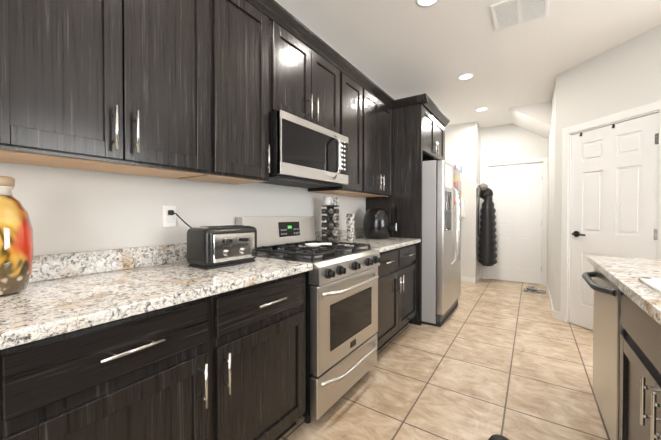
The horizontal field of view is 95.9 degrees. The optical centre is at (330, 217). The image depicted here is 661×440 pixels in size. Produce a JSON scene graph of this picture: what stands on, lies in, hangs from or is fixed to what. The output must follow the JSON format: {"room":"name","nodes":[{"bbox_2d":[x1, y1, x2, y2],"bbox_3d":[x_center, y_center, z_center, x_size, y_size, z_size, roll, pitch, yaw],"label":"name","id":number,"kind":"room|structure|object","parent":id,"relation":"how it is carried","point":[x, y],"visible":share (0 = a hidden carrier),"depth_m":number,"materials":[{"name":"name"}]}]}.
{"room":"kitchen","nodes":[
{"label":"kitchen","id":0,"kind":"room"},
{"bbox_2d":[0,162,365,255],"bbox_3d":[-0.728,-0.210,1.921,0.120,2.740,8.790,0,1,34],"label":"wall","id":1,"kind":"structure","parent":0,"point":[68,210],"depth_m":1.46,"materials":[{"name":"white paint"}]},
{"bbox_2d":[0,0,19,159],"bbox_3d":[-1.228,-0.718,0.756,0.340,1.032,0.512,0,1,34],"label":"upper cabinet","id":2,"kind":"object","parent":1,"relation":"attached to","point":[9,86],"depth_m":0.88,"materials":[{"name":"brown wood"}]},
{"bbox_2d":[0,0,147,172],"bbox_3d":[-1.027,-0.721,1.053,0.340,1.032,0.510,0,1,34],"label":"upper cabinet","id":3,"kind":"object","parent":1,"relation":"attached to","point":[82,65],"depth_m":1.04,"materials":[{"name":"brown wood"}]},
{"bbox_2d":[162,205,175,226],"bbox_3d":[-0.865,-0.004,1.603,0.008,0.116,0.072,0,1,34],"label":"electrical outlet plate","id":4,"kind":"object","parent":1,"relation":"attached to","point":[169,220],"visible":0.92,"depth_m":1.60,"materials":[{"name":"white plastic"}]},
{"bbox_2d":[116,0,231,180],"bbox_3d":[-0.810,-0.725,1.374,0.340,1.032,0.509,0,1,34],"label":"upper cabinet","id":5,"kind":"object","parent":1,"relation":"attached to","point":[196,90],"depth_m":1.35,"materials":[{"name":"brown wood"}]},
{"bbox_2d":[30,228,364,279],"bbox_3d":[-0.823,0.195,1.653,0.020,0.100,4.432,0,1,34],"label":"backsplash","id":6,"kind":"structure","parent":1,"relation":"attached to","point":[51,266],"depth_m":1.35,"materials":[{"name":"white stone"}]},
{"bbox_2d":[196,0,283,184],"bbox_3d":[-0.600,-0.729,1.685,0.340,1.032,0.546,0,1,34],"label":"upper cabinet","id":7,"kind":"object","parent":1,"relation":"attached to","point":[255,27],"depth_m":1.65,"materials":[{"name":"brown wood"}]},
{"bbox_2d":[284,12,319,125],"bbox_3d":[-0.364,-0.940,2.031,0.340,0.619,0.447,0,1,34],"label":"upper cabinet","id":8,"kind":"object","parent":1,"relation":"attached to","point":[301,49],"depth_m":1.98,"materials":[{"name":"brown wood"}]},
{"bbox_2d":[258,110,347,187],"bbox_3d":[-0.215,-0.433,2.133,0.478,0.385,0.768,0,1,34],"label":"microwave","id":9,"kind":"object","parent":8,"relation":"attached to","point":[305,153],"visible":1,"depth_m":1.94,"materials":[{"name":"silver metal"}]},
{"bbox_2d":[320,40,343,135],"bbox_3d":[-0.182,-0.943,2.300,0.340,0.619,0.447,0,1,34],"label":"upper cabinet","id":10,"kind":"object","parent":1,"relation":"attached to","point":[331,65],"depth_m":2.29,"materials":[{"name":"brown wood"}]},
{"bbox_2d":[308,60,367,195],"bbox_3d":[0.051,-0.741,2.646,0.340,1.032,0.536,0,1,34],"label":"upper cabinet","id":11,"kind":"object","parent":1,"relation":"attached to","point":[355,85],"depth_m":2.61,"materials":[{"name":"brown wood"}]},
{"bbox_2d":[368,80,383,195],"bbox_3d":[0.253,-0.744,2.945,0.340,1.032,0.489,0,1,34],"label":"upper cabinet","id":12,"kind":"object","parent":1,"relation":"attached to","point":[375,97],"depth_m":2.94,"materials":[{"name":"brown wood"}]},
{"bbox_2d":[360,92,395,199],"bbox_3d":[0.437,-0.748,3.217,0.340,1.032,0.412,0,1,34],"label":"upper cabinet","id":13,"kind":"object","parent":1,"relation":"attached to","point":[389,104],"depth_m":3.23,"materials":[{"name":"brown wood"}]},
{"bbox_2d":[396,96,435,163],"bbox_3d":[0.853,-0.989,3.553,0.650,0.557,0.531,0,1,34],"label":"upper cabinet","id":14,"kind":"object","parent":1,"relation":"attached to","point":[415,118],"depth_m":3.21,"materials":[{"name":"brown wood"}]},
{"bbox_2d":[396,112,443,167],"bbox_3d":[1.082,-0.994,3.892,0.650,0.557,0.532,0,1,34],"label":"upper cabinet","id":15,"kind":"object","parent":1,"relation":"attached to","point":[439,119],"depth_m":3.69,"materials":[{"name":"brown wood"}]},
{"bbox_2d":[279,278,610,439],"bbox_3d":[1.620,1.223,0.840,5.400,0.100,9.600,0,1,34],"label":"floor","id":16,"kind":"structure","parent":0,"point":[489,358],"depth_m":2.09,"materials":[{"name":"tile"}]},
{"bbox_2d":[0,272,305,439],"bbox_3d":[-0.695,0.727,1.312,0.620,0.881,1.149,0,1,34],"label":"base cabinet","id":17,"kind":"object","parent":16,"relation":"on","point":[161,342],"depth_m":1.01,"materials":[{"name":"brown wood"}]},
{"bbox_2d":[0,257,312,351],"bbox_3d":[-1.081,0.275,0.709,0.651,0.036,2.576,0,1,34],"label":"countertop","id":18,"kind":"structure","parent":17,"relation":"on","point":[46,309],"depth_m":1.00,"materials":[{"name":"white stone"}]},
{"bbox_2d":[0,176,33,295],"bbox_3d":[-1.089,0.059,0.980,0.162,0.386,0.162,0,1,34],"label":"glass jar","id":19,"kind":"object","parent":18,"relation":"on","point":[16,246],"visible":1,"depth_m":0.96,"materials":[{"name":"multicoloured"}]},
{"bbox_2d":[168,210,256,269],"bbox_3d":[-0.621,0.103,1.605,0.394,0.283,0.320,0,1,34],"label":"toaster","id":20,"kind":"object","parent":18,"relation":"on","point":[210,247],"visible":1,"depth_m":1.46,"materials":[{"name":"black metal"}]},
{"bbox_2d":[236,216,380,423],"bbox_3d":[-0.102,0.578,2.069,0.738,1.160,0.760,0,1,34],"label":"range","id":21,"kind":"object","parent":16,"relation":"on","point":[341,314],"visible":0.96,"depth_m":1.83,"materials":[{"name":"silver metal"}]},
{"bbox_2d":[305,243,331,246],"bbox_3d":[-0.088,0.183,1.991,0.138,0.026,0.165,0,1,34],"label":"spoon rest","id":22,"kind":"object","parent":21,"relation":"on","point":[313,244],"visible":1,"depth_m":1.99,"materials":[{"name":"white ceramic"}]},
{"bbox_2d":[308,244,416,350],"bbox_3d":[0.364,0.708,2.877,0.620,0.881,1.085,0,1,34],"label":"base cabinet","id":23,"kind":"object","parent":16,"relation":"on","point":[397,269],"depth_m":2.66,"materials":[{"name":"brown wood"}]},
{"bbox_2d":[334,236,419,251],"bbox_3d":[0.375,0.248,2.862,0.651,0.036,1.088,0,1,34],"label":"countertop","id":24,"kind":"structure","parent":23,"relation":"on","point":[381,245],"depth_m":2.73,"materials":[{"name":"white stone"}]},
{"bbox_2d":[321,197,338,241],"bbox_3d":[-0.002,0.027,2.622,0.156,0.410,0.156,0,1,34],"label":"spice rack","id":25,"kind":"object","parent":24,"relation":"on","point":[330,218],"visible":1,"depth_m":2.58,"materials":[{"name":"silver"}]},
{"bbox_2d":[346,214,354,240],"bbox_3d":[0.194,0.098,2.877,0.088,0.263,0.088,0,1,34],"label":"tumbler","id":26,"kind":"object","parent":24,"relation":"on","point":[350,222],"visible":1,"depth_m":2.84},
{"bbox_2d":[363,207,396,238],"bbox_3d":[0.525,0.059,3.159,0.364,0.333,0.292,0,1,34],"label":"air fryer","id":27,"kind":"object","parent":24,"relation":"on","point":[377,223],"visible":1,"depth_m":3.06,"materials":[{"name":"black plastic"}]},
{"bbox_2d":[422,160,461,326],"bbox_3d":[1.096,0.248,3.651,0.909,1.780,0.916,0,1,34],"label":"fridge","id":28,"kind":"object","parent":16,"relation":"on","point":[441,234],"visible":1,"depth_m":3.15,"materials":[{"name":"grey metal"}]},
{"bbox_2d":[488,434,508,439],"bbox_3d":[0.864,1.143,1.507,0.120,0.043,0.120,0,1,34],"label":"tripod foot","id":29,"kind":"object","parent":16,"relation":"on","point":[496,437],"depth_m":1.52,"materials":[{"name":"black"}]},
{"bbox_2d":[523,286,545,293],"bbox_3d":[3.109,1.101,4.540,0.280,0.052,0.180,0,1,34],"label":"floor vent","id":30,"kind":"object","parent":16,"relation":"on","point":[530,289],"visible":1,"depth_m":4.51,"materials":[{"name":"grey metal"}]},
{"bbox_2d":[582,259,660,439],"bbox_3d":[0.812,0.741,0.155,0.698,0.881,3.770,0,1,34],"label":"kitchen island","id":31,"kind":"object","parent":16,"relation":"on","point":[627,347],"depth_m":1.24,"materials":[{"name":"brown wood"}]},
{"bbox_2d":[587,255,660,318],"bbox_3d":[0.865,0.282,0.132,0.710,0.036,3.800,0,1,34],"label":"island countertop","id":32,"kind":"structure","parent":31,"relation":"on","point":[640,279],"depth_m":1.26,"materials":[{"name":"white stone"}]},
{"bbox_2d":[445,122,479,277],"bbox_3d":[2.241,-0.255,5.569,0.950,2.740,0.580,0,1,34],"label":"wall","id":33,"kind":"structure","parent":0,"point":[462,145],"depth_m":5.15,"materials":[{"name":"white paint"}]},
{"bbox_2d":[461,199,465,216],"bbox_3d":[2.256,-0.155,5.147,0.130,0.310,0.097,0,1,34],"label":"light switch","id":34,"kind":"object","parent":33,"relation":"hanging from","point":[463,205],"visible":0.52,"depth_m":5.09,"materials":[{"name":"white plastic"}]},
{"bbox_2d":[461,276,474,282],"bbox_3d":[2.303,1.077,5.186,0.360,0.085,0.012,0,1,34],"label":"baseboard","id":35,"kind":"structure","parent":33,"relation":"attached to","point":[464,279],"depth_m":5.13,"materials":[{"name":"white"}]},
{"bbox_2d":[476,183,496,265],"bbox_3d":[2.717,0.120,5.154,0.305,1.400,0.427,0,1,34],"label":"coat","id":36,"kind":"object","parent":33,"relation":"hanging from","point":[487,255],"visible":1,"depth_m":5.02,"materials":[{"name":"black fabric"}]},
{"bbox_2d":[275,0,660,127],"bbox_3d":[1.620,-1.617,0.805,5.400,0.100,9.600,0,1,34],"label":"ceiling","id":37,"kind":"structure","parent":0,"point":[396,49],"depth_m":2.73,"materials":[{"name":"white paint"}]},
{"bbox_2d":[416,0,438,6],"bbox_3d":[0.707,-1.580,2.160,0.169,0.006,0.169,0,1,-11],"label":"recessed light","id":38,"kind":"object","parent":37,"relation":"in","point":[429,3],"depth_m":2.19,"materials":[{"name":"white plastic"}]},
{"bbox_2d":[458,73,473,79],"bbox_3d":[1.536,-1.595,3.385,0.169,0.006,0.169,0,1,-11],"label":"recessed light","id":39,"kind":"object","parent":37,"relation":"in","point":[466,76],"depth_m":3.38,"materials":[{"name":"white plastic"}]},
{"bbox_2d":[475,107,487,110],"bbox_3d":[2.253,-1.608,4.446,0.169,0.006,0.169,0,1,-11],"label":"recessed light","id":40,"kind":"object","parent":37,"relation":"in","point":[482,108],"depth_m":4.45,"materials":[{"name":"white plastic"}]},
{"bbox_2d":[490,0,548,31],"bbox_3d":[1.449,-1.580,2.285,0.360,0.009,0.370,0,1,34],"label":"ceiling vent","id":41,"kind":"object","parent":37,"relation":"in","point":[506,14],"visible":1,"depth_m":2.29,"materials":[{"name":"white metal"}]},
{"bbox_2d":[479,124,547,277],"bbox_3d":[3.179,-0.251,5.212,1.004,2.740,0.120,0,1,34],"label":"wall","id":42,"kind":"structure","parent":0,"point":[505,142],"depth_m":5.19,"materials":[{"name":"white paint"}]},
{"bbox_2d":[488,163,541,283],"bbox_3d":[3.170,0.105,5.140,0.795,2.015,0.110,0,1,34],"label":"door","id":43,"kind":"structure","parent":42,"relation":"in","point":[517,194],"depth_m":5.13,"materials":[{"name":"white wood"}]},
{"bbox_2d":[483,157,547,285],"bbox_3d":[3.200,0.069,5.193,0.939,2.102,0.136,0,1,34],"label":"door frame","id":44,"kind":"structure","parent":42,"relation":"attached to","point":[544,161],"depth_m":4.91,"materials":[{"name":"white wood"}]},
{"bbox_2d":[508,101,551,138],"bbox_3d":[3.093,-1.444,4.634,0.514,0.340,0.910,0,1,34],"label":"soffit","id":45,"kind":"structure","parent":0,"point":[535,118],"depth_m":4.31,"materials":[{"name":"white paint"}]},
{"bbox_2d":[547,79,555,307],"bbox_3d":[3.135,-0.237,4.144,0.120,2.740,1.940,0,1,34],"label":"wall","id":46,"kind":"structure","parent":0,"point":[551,208],"depth_m":3.89,"materials":[{"name":"white paint"}]},
{"bbox_2d":[546,281,557,318],"bbox_3d":[3.037,1.091,4.111,0.038,0.085,1.890,0,1,34],"label":"baseboard","id":47,"kind":"structure","parent":46,"relation":"attached to","point":[555,314],"depth_m":3.59,"materials":[{"name":"white"}]},
{"bbox_2d":[554,24,660,322],"bbox_3d":[2.790,-0.216,2.403,0.120,2.740,2.000,0,1,-11],"label":"wall","id":48,"kind":"structure","parent":0,"point":[624,76],"depth_m":2.88,"materials":[{"name":"white paint"}]},
{"bbox_2d":[560,100,660,322],"bbox_3d":[2.671,0.092,2.856,0.689,2.112,0.659,0,1,34],"label":"door frame","id":49,"kind":"structure","parent":48,"relation":"attached to","point":[641,111],"depth_m":3.21,"materials":[{"name":"white wood"}]},
{"bbox_2d":[570,113,658,330],"bbox_3d":[2.670,0.133,2.841,0.548,2.016,0.561,0,1,34],"label":"pantry door","id":50,"kind":"structure","parent":48,"relation":"in","point":[614,190],"depth_m":2.82,"materials":[{"name":"white wood"}]}
]}

